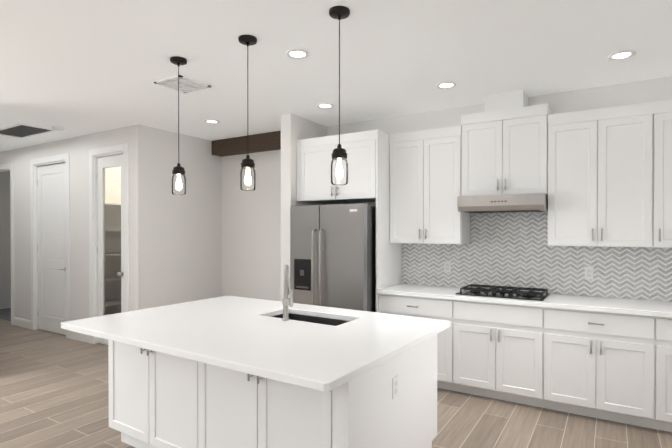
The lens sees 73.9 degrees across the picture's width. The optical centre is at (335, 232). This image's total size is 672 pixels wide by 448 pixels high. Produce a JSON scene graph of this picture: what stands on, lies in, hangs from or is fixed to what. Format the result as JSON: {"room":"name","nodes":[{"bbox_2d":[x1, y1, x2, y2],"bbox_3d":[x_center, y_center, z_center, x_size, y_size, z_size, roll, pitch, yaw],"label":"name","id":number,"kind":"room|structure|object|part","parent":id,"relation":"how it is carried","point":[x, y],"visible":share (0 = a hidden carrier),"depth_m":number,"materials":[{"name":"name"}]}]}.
{"room":"kitchen","nodes":[
{"label":"kitchen","id":0,"kind":"room"},
{"bbox_2d":[0,172,10,308],"bbox_3d":[-5.804,0.061,9.571,0.050,2.820,3.177,0,0,32],"label":"wall","id":1,"kind":"structure","parent":0,"point":[5,258],"depth_m":8.60,"materials":[{"name":"white paint"}]},
{"bbox_2d":[0,126,131,320],"bbox_3d":[-4.742,0.075,6.979,5.280,2.820,0.120,0,0,32],"label":"wall","id":2,"kind":"structure","parent":0,"point":[77,148],"depth_m":6.25,"materials":[{"name":"white paint"}]},
{"bbox_2d":[0,163,13,324],"bbox_3d":[-5.589,0.180,7.491,1.070,2.611,0.138,0,0,32],"label":"door frame","id":3,"kind":"structure","parent":2,"relation":"attached to","point":[7,167],"depth_m":7.17,"materials":[{"name":"white wood"}]},
{"bbox_2d":[14,317,30,328],"bbox_3d":[-4.922,1.420,7.017,0.570,0.130,0.014,0,0,32],"label":"baseboard","id":4,"kind":"structure","parent":2,"relation":"attached to","point":[23,323],"depth_m":7.00,"materials":[{"name":"white wood"}]},
{"bbox_2d":[30,153,69,337],"bbox_3d":[-4.185,0.184,6.625,1.090,2.611,0.138,0,0,32],"label":"trim","id":5,"kind":"structure","parent":2,"relation":"attached to","point":[35,164],"depth_m":6.81,"materials":[{"name":"white wood"}]},
{"bbox_2d":[37,163,65,334],"bbox_3d":[-4.205,0.236,6.604,0.884,2.483,0.095,0,0,32],"label":"closet door","id":6,"kind":"structure","parent":2,"relation":"in","point":[51,247],"depth_m":6.63,"materials":[{"name":"white wood"}]},
{"bbox_2d":[69,330,88,342],"bbox_3d":[-3.535,1.424,6.161,0.510,0.130,0.014,0,0,32],"label":"baseboard","id":7,"kind":"structure","parent":2,"relation":"attached to","point":[78,336],"depth_m":6.16,"materials":[{"name":"white wood"}]},
{"bbox_2d":[89,143,128,343],"bbox_3d":[-2.921,0.189,5.845,0.860,2.611,0.138,0,0,32],"label":"door frame","id":8,"kind":"structure","parent":2,"relation":"attached to","point":[113,150],"depth_m":5.97,"materials":[{"name":"white wood"}]},
{"bbox_2d":[97,154,123,344],"bbox_3d":[-2.946,0.241,5.817,0.654,2.483,0.111,0,0,32],"label":"pantry door","id":9,"kind":"structure","parent":2,"relation":"in","point":[116,161],"depth_m":5.94,"materials":[{"name":"white wood"}]},
{"bbox_3d":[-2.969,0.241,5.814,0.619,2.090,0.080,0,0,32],"label":"knob","id":10,"kind":"part","parent":9,"relation":"part of","materials":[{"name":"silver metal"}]},
{"label":"glass","id":11,"kind":"part","parent":9,"relation":"part of","materials":[{"name":"clear glass"}]},
{"bbox_2d":[105,166,120,314],"bbox_3d":[-3.260,0.076,6.857,0.050,2.820,1.230,0,0,32],"label":"wall","id":12,"kind":"structure","parent":0,"point":[115,234],"depth_m":6.67,"materials":[{"name":"white"}]},
{"bbox_2d":[132,124,221,310],"bbox_3d":[-2.114,0.080,6.096,0.120,2.820,1.377,0,0,32],"label":"wall","id":13,"kind":"structure","parent":0,"point":[177,248],"depth_m":5.92,"materials":[{"name":"white paint"}]},
{"bbox_2d":[222,150,280,300],"bbox_3d":[-0.972,0.079,6.270,1.880,2.820,0.120,0,0,32],"label":"wall","id":14,"kind":"structure","parent":0,"point":[251,244],"depth_m":6.33,"materials":[{"name":"white paint"}]},
{"bbox_2d":[281,113,325,301],"bbox_3d":[-0.341,0.084,5.371,0.140,2.820,0.852,0,0,32],"label":"wall","id":15,"kind":"structure","parent":0,"point":[294,128],"depth_m":5.02,"materials":[{"name":"white paint"}]},
{"bbox_2d":[0,319,671,447],"bbox_3d":[-3.377,1.553,3.543,11.620,0.100,11.200,0,0,32],"label":"floor","id":16,"kind":"structure","parent":0,"point":[54,390],"depth_m":3.67,"materials":[{"name":"brown wood"}]},
{"bbox_2d":[0,308,10,320],"bbox_3d":[-4.859,1.469,8.966,2.200,0.012,3.127,0,0,32],"label":"carpet floor","id":17,"kind":"structure","parent":16,"relation":"on","point":[5,314],"depth_m":8.01,"materials":[{"name":"grey"}]},
{"bbox_2d":[108,332,438,447],"bbox_3d":[-0.477,1.072,3.125,2.037,0.870,1.202,0,0,33],"label":"kitchen island","id":18,"kind":"object","parent":16,"relation":"on","point":[232,372],"depth_m":2.61,"materials":[{"name":"white wood"}]},
{"bbox_2d":[61,296,450,395],"bbox_3d":[-0.529,0.619,3.011,2.166,0.038,1.496,0,0,33],"label":"island countertop","id":19,"kind":"structure","parent":18,"relation":"on","point":[231,333],"depth_m":2.62,"materials":[{"name":"white stone"}]},
{"bbox_2d":[281,264,292,319],"bbox_3d":[-0.333,0.411,3.120,0.161,0.377,0.167,0,0,33],"label":"faucet","id":20,"kind":"object","parent":19,"relation":"on","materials":[{"name":"silver metal"}]},
{"bbox_2d":[277,312,344,323],"bbox_3d":[-0.194,0.748,3.207,0.704,0.246,0.355,0,0,33],"label":"sink","id":21,"kind":"object","parent":19,"relation":"in","point":[296,315],"depth_m":3.36,"materials":[{"name":"black metal"}]},
{"bbox_2d":[392,375,397,398],"bbox_3d":[0.334,0.869,2.513,0.006,0.114,0.070,0,0,33],"label":"outlet plate","id":22,"kind":"object","parent":18,"relation":"attached to","point":[394,377],"depth_m":2.50,"materials":[{"name":"white plastic"}]},
{"bbox_2d":[290,204,375,311],"bbox_3d":[0.078,0.603,4.929,0.910,1.785,0.869,0,0,32],"label":"refrigerator","id":23,"kind":"object","parent":16,"relation":"on","point":[332,255],"visible":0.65,"depth_m":4.57,"materials":[{"name":"silver metal"}]},
{"bbox_2d":[297,129,401,312],"bbox_3d":[0.150,0.224,5.059,1.019,2.541,0.620,0,0,32],"label":"tall cabinet","id":24,"kind":"object","parent":16,"relation":"on","point":[367,159],"depth_m":4.72,"materials":[{"name":"white wood"}]},
{"bbox_3d":[0.403,-0.998,4.730,1.786,0.095,0.341,0,0,32],"label":"crown","id":25,"kind":"part","parent":24,"relation":"part of","materials":[{"name":"white wood"}]},
{"bbox_2d":[379,296,452,390],"bbox_3d":[0.915,1.058,4.600,0.768,0.879,0.608,0,0,32],"label":"base cabinet","id":26,"kind":"object","parent":16,"relation":"on","point":[415,306],"depth_m":4.23,"materials":[{"name":"white wood"}]},
{"bbox_2d":[453,300,544,407],"bbox_3d":[1.568,1.060,4.198,0.765,0.879,0.608,0,0,32],"label":"base cabinet","id":27,"kind":"object","parent":16,"relation":"on","point":[499,349],"depth_m":3.93,"materials":[{"name":"white wood"}]},
{"bbox_2d":[545,308,656,429],"bbox_3d":[2.219,1.062,3.796,0.765,0.879,0.608,0,0,32],"label":"base cabinet","id":28,"kind":"object","parent":16,"relation":"on","point":[607,358],"depth_m":3.52,"materials":[{"name":"white wood"}]},
{"bbox_2d":[377,284,671,319],"bbox_3d":[1.813,0.601,4.028,2.893,0.040,0.631,0,0,32],"label":"countertop","id":29,"kind":"structure","parent":28,"relation":"on","point":[623,307],"depth_m":3.81,"materials":[{"name":"white stone"}]},
{"bbox_2d":[453,284,552,299],"bbox_3d":[1.567,0.554,4.194,0.755,0.052,0.490,0,0,32],"label":"cooktop","id":30,"kind":"object","parent":29,"relation":"in","point":[513,294],"depth_m":4.12,"materials":[{"name":"black metal"}]},
{"bbox_2d":[657,316,671,431],"bbox_3d":[2.798,1.064,3.439,0.596,0.879,0.608,0,0,32],"label":"base cabinet","id":31,"kind":"object","parent":16,"relation":"on","point":[664,327],"depth_m":3.31,"materials":[{"name":"white wood"}]},
{"bbox_2d":[0,0,671,151],"bbox_3d":[-3.377,-1.367,3.528,11.620,0.100,11.200,0,0,32],"label":"ceiling","id":32,"kind":"structure","parent":0,"point":[74,68],"depth_m":3.36,"materials":[{"name":"white paint"}]},
{"bbox_2d":[0,123,54,137],"bbox_3d":[-4.109,-1.323,5.837,0.910,0.012,0.420,0,0,32],"label":"ceiling vent","id":33,"kind":"object","parent":32,"relation":"in","point":[19,130],"visible":0.94,"depth_m":5.79,"materials":[{"name":"grey metal"}]},
{"bbox_2d":[52,126,64,130],"bbox_3d":[-3.506,-1.310,5.641,0.136,0.035,0.136,0,0,32],"label":"smoke detector","id":34,"kind":"object","parent":32,"relation":"attached to","point":[56,128],"visible":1,"depth_m":5.60,"materials":[{"name":"white plastic"}]},
{"bbox_2d":[170,56,186,194],"bbox_3d":[-1.195,-0.802,3.395,0.124,1.028,0.124,0,0,32],"label":"pendant light","id":35,"kind":"object","parent":32,"relation":"hanging from","point":[178,169],"visible":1,"depth_m":3.39,"materials":[{"name":"brown metal"}]},
{"bbox_2d":[172,174,185,194],"bbox_3d":[-1.195,-0.371,3.397,0.102,0.165,0.102,0,0,32],"label":"jar","id":36,"kind":"object","parent":35,"relation":"on","point":[178,184],"depth_m":3.39,"materials":[{"name":"clear glass"}]},
{"bbox_3d":[-1.195,-0.382,3.397,0.048,0.118,0.048,0,0,32],"label":"bulb","id":37,"kind":"part","parent":35,"relation":"part of","materials":[{"name":"white glass"}]},
{"bbox_2d":[154,75,210,92],"bbox_3d":[-1.358,-1.313,3.963,0.340,0.012,0.340,0,0,32],"label":"ceiling vent","id":38,"kind":"object","parent":32,"relation":"in","point":[187,85],"visible":0.98,"depth_m":3.95,"materials":[{"name":"white metal"}]},
{"bbox_2d":[204,119,219,123],"bbox_3d":[-1.474,-1.320,5.316,0.176,0.012,0.176,0,0,32],"label":"recessed light","id":39,"kind":"object","parent":32,"relation":"in","point":[217,121],"visible":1,"depth_m":5.29,"materials":[{"name":"white"}]},
{"bbox_2d":[212,131,280,156],"bbox_3d":[-1.006,-1.227,6.095,1.756,0.203,0.197,0,0,32],"label":"wood beam","id":40,"kind":"structure","parent":32,"relation":"attached to","point":[264,142],"depth_m":6.12,"materials":[{"name":"brown wood"}]},
{"bbox_2d":[238,35,256,190],"bbox_3d":[-0.597,-0.800,3.026,0.124,1.028,0.124,0,0,32],"label":"pendant light","id":41,"kind":"object","parent":32,"relation":"hanging from","point":[247,163],"visible":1,"depth_m":3.02,"materials":[{"name":"brown metal"}]},
{"bbox_2d":[240,168,255,190],"bbox_3d":[-0.597,-0.369,3.028,0.102,0.165,0.102,0,0,32],"label":"jar","id":42,"kind":"object","parent":41,"relation":"on","point":[247,179],"depth_m":3.03,"materials":[{"name":"clear glass"}]},
{"bbox_3d":[-0.597,-0.380,3.028,0.048,0.118,0.048,0,0,32],"label":"bulb","id":43,"kind":"part","parent":41,"relation":"part of","materials":[{"name":"white glass"}]},
{"bbox_2d":[285,49,308,58],"bbox_3d":[-0.283,-1.310,3.276,0.176,0.012,0.176,0,0,32],"label":"recessed light","id":44,"kind":"object","parent":32,"relation":"in","point":[287,53],"visible":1,"depth_m":3.26,"materials":[{"name":"white"}]},
{"bbox_2d":[290,51,304,56],"bbox_3d":[-0.283,-1.313,3.276,0.112,0.004,0.112,0,0,32],"label":"led","id":45,"kind":"object","parent":44,"relation":"attached to","point":[297,53],"visible":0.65,"depth_m":3.27,"materials":[{"name":"white plastic"}]},
{"bbox_2d":[317,103,333,108],"bbox_3d":[-0.111,-1.317,4.650,0.176,0.012,0.176,0,0,32],"label":"recessed light","id":46,"kind":"object","parent":32,"relation":"in","point":[319,105],"visible":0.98,"depth_m":4.64,"materials":[{"name":"white"}]},
{"bbox_2d":[329,6,349,184],"bbox_3d":[0.020,-0.798,2.645,0.124,1.028,0.124,0,0,32],"label":"pendant light","id":47,"kind":"object","parent":32,"relation":"hanging from","point":[339,153],"visible":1,"depth_m":2.63,"materials":[{"name":"brown metal"}]},
{"bbox_3d":[0.020,-0.378,2.647,0.048,0.118,0.048,0,0,32],"label":"bulb","id":48,"kind":"part","parent":47,"relation":"part of","materials":[{"name":"white glass"}]},
{"bbox_2d":[331,159,347,184],"bbox_3d":[0.020,-0.367,2.647,0.102,0.165,0.102,0,0,32],"label":"shade","id":49,"kind":"object","parent":47,"relation":"on","point":[339,171],"depth_m":2.64,"materials":[{"name":"clear glass"}]},
{"bbox_2d":[436,82,455,88],"bbox_3d":[0.984,-1.313,3.987,0.176,0.012,0.176,0,0,32],"label":"recessed light","id":50,"kind":"object","parent":32,"relation":"in","point":[439,84],"visible":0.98,"depth_m":3.97,"materials":[{"name":"white"}]},
{"bbox_2d":[440,84,452,86],"bbox_3d":[0.984,-1.317,3.987,0.112,0.004,0.112,0,0,32],"label":"led","id":51,"kind":"object","parent":50,"relation":"attached to","point":[445,85],"visible":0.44,"depth_m":3.99,"materials":[{"name":"white plastic"}]},
{"bbox_2d":[608,50,635,59],"bbox_3d":[2.112,-1.310,3.302,0.176,0.012,0.176,0,0,32],"label":"recessed light","id":52,"kind":"object","parent":32,"relation":"in","point":[632,52],"visible":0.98,"depth_m":3.28,"materials":[{"name":"white"}]},
{"bbox_2d":[613,53,630,57],"bbox_3d":[2.112,-1.313,3.302,0.112,0.004,0.112,0,0,32],"label":"led","id":53,"kind":"object","parent":52,"relation":"attached to","point":[621,55],"visible":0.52,"depth_m":3.31,"materials":[{"name":"white plastic"}]},
{"bbox_2d":[326,76,671,206],"bbox_3d":[1.630,0.088,4.585,4.040,2.820,0.120,0,0,32],"label":"wall","id":54,"kind":"structure","parent":0,"point":[646,91],"depth_m":4.23,"materials":[{"name":"white paint"}]},
{"bbox_2d":[389,126,472,244],"bbox_3d":[0.983,-0.466,4.702,0.768,1.157,0.346,0,0,32],"label":"upper cabinet","id":55,"kind":"object","parent":54,"relation":"attached to","point":[427,206],"depth_m":4.54,"materials":[{"name":"white wood"}]},
{"bbox_2d":[461,103,551,200],"bbox_3d":[1.636,-0.744,4.298,0.763,0.797,0.346,0,0,32],"label":"upper cabinet","id":56,"kind":"object","parent":54,"relation":"attached to","point":[505,152],"depth_m":4.12,"materials":[{"name":"white wood"}]},
{"bbox_2d":[457,193,547,212],"bbox_3d":[1.593,-0.271,4.232,0.753,0.146,0.488,0,0,32],"label":"range hood","id":57,"kind":"object","parent":56,"relation":"attached to","point":[486,202],"depth_m":4.04,"materials":[{"name":"silver metal"}]},
{"bbox_2d":[461,103,551,124],"bbox_3d":[1.634,-1.095,4.295,0.766,0.095,0.349,0,0,32],"label":"crown molding","id":58,"kind":"structure","parent":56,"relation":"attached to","point":[516,113],"depth_m":4.13,"materials":[{"name":"white wood"}]},
{"bbox_2d":[485,89,527,108],"bbox_3d":[1.649,-1.231,4.317,0.345,0.172,0.295,0,0,32],"label":"cover","id":59,"kind":"object","parent":54,"relation":"attached to","point":[502,100],"depth_m":4.19,"materials":[{"name":"white"}]},
{"bbox_2d":[402,212,671,301],"bbox_3d":[1.978,0.116,4.292,2.893,0.924,0.012,0,0,32],"label":"backsplash","id":60,"kind":"structure","parent":54,"relation":"attached to","point":[512,249],"depth_m":4.33,"materials":[{"name":"grey tile"}]},
{"bbox_2d":[444,262,450,272],"bbox_3d":[1.191,0.367,4.769,0.070,0.114,0.006,0,0,32],"label":"outlet","id":61,"kind":"object","parent":60,"relation":"attached to","point":[445,267],"visible":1,"depth_m":4.77,"materials":[{"name":"white plastic"}]},
{"bbox_2d":[585,267,593,279],"bbox_3d":[2.311,0.370,4.078,0.070,0.114,0.006,0,0,32],"label":"outlet","id":62,"kind":"object","parent":60,"relation":"attached to","point":[591,273],"visible":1,"depth_m":4.07,"materials":[{"name":"white plastic"}]},
{"bbox_2d":[545,101,656,246],"bbox_3d":[2.287,-0.462,3.898,0.765,1.157,0.346,0,0,32],"label":"upper cabinet","id":63,"kind":"object","parent":54,"relation":"attached to","point":[600,177],"depth_m":3.73,"materials":[{"name":"white wood"}]},
{"bbox_3d":[2.466,-0.992,3.619,1.359,0.095,0.066,0,0,32],"label":"crown","id":64,"kind":"part","parent":63,"relation":"part of","materials":[{"name":"white wood"}]},
{"bbox_2d":[657,100,671,247],"bbox_3d":[2.739,-0.460,3.618,0.298,1.157,0.346,0,0,32],"label":"upper cabinet","id":65,"kind":"object","parent":54,"relation":"attached to","point":[664,108],"depth_m":3.52,"materials":[{"name":"white wood"}]}
]}

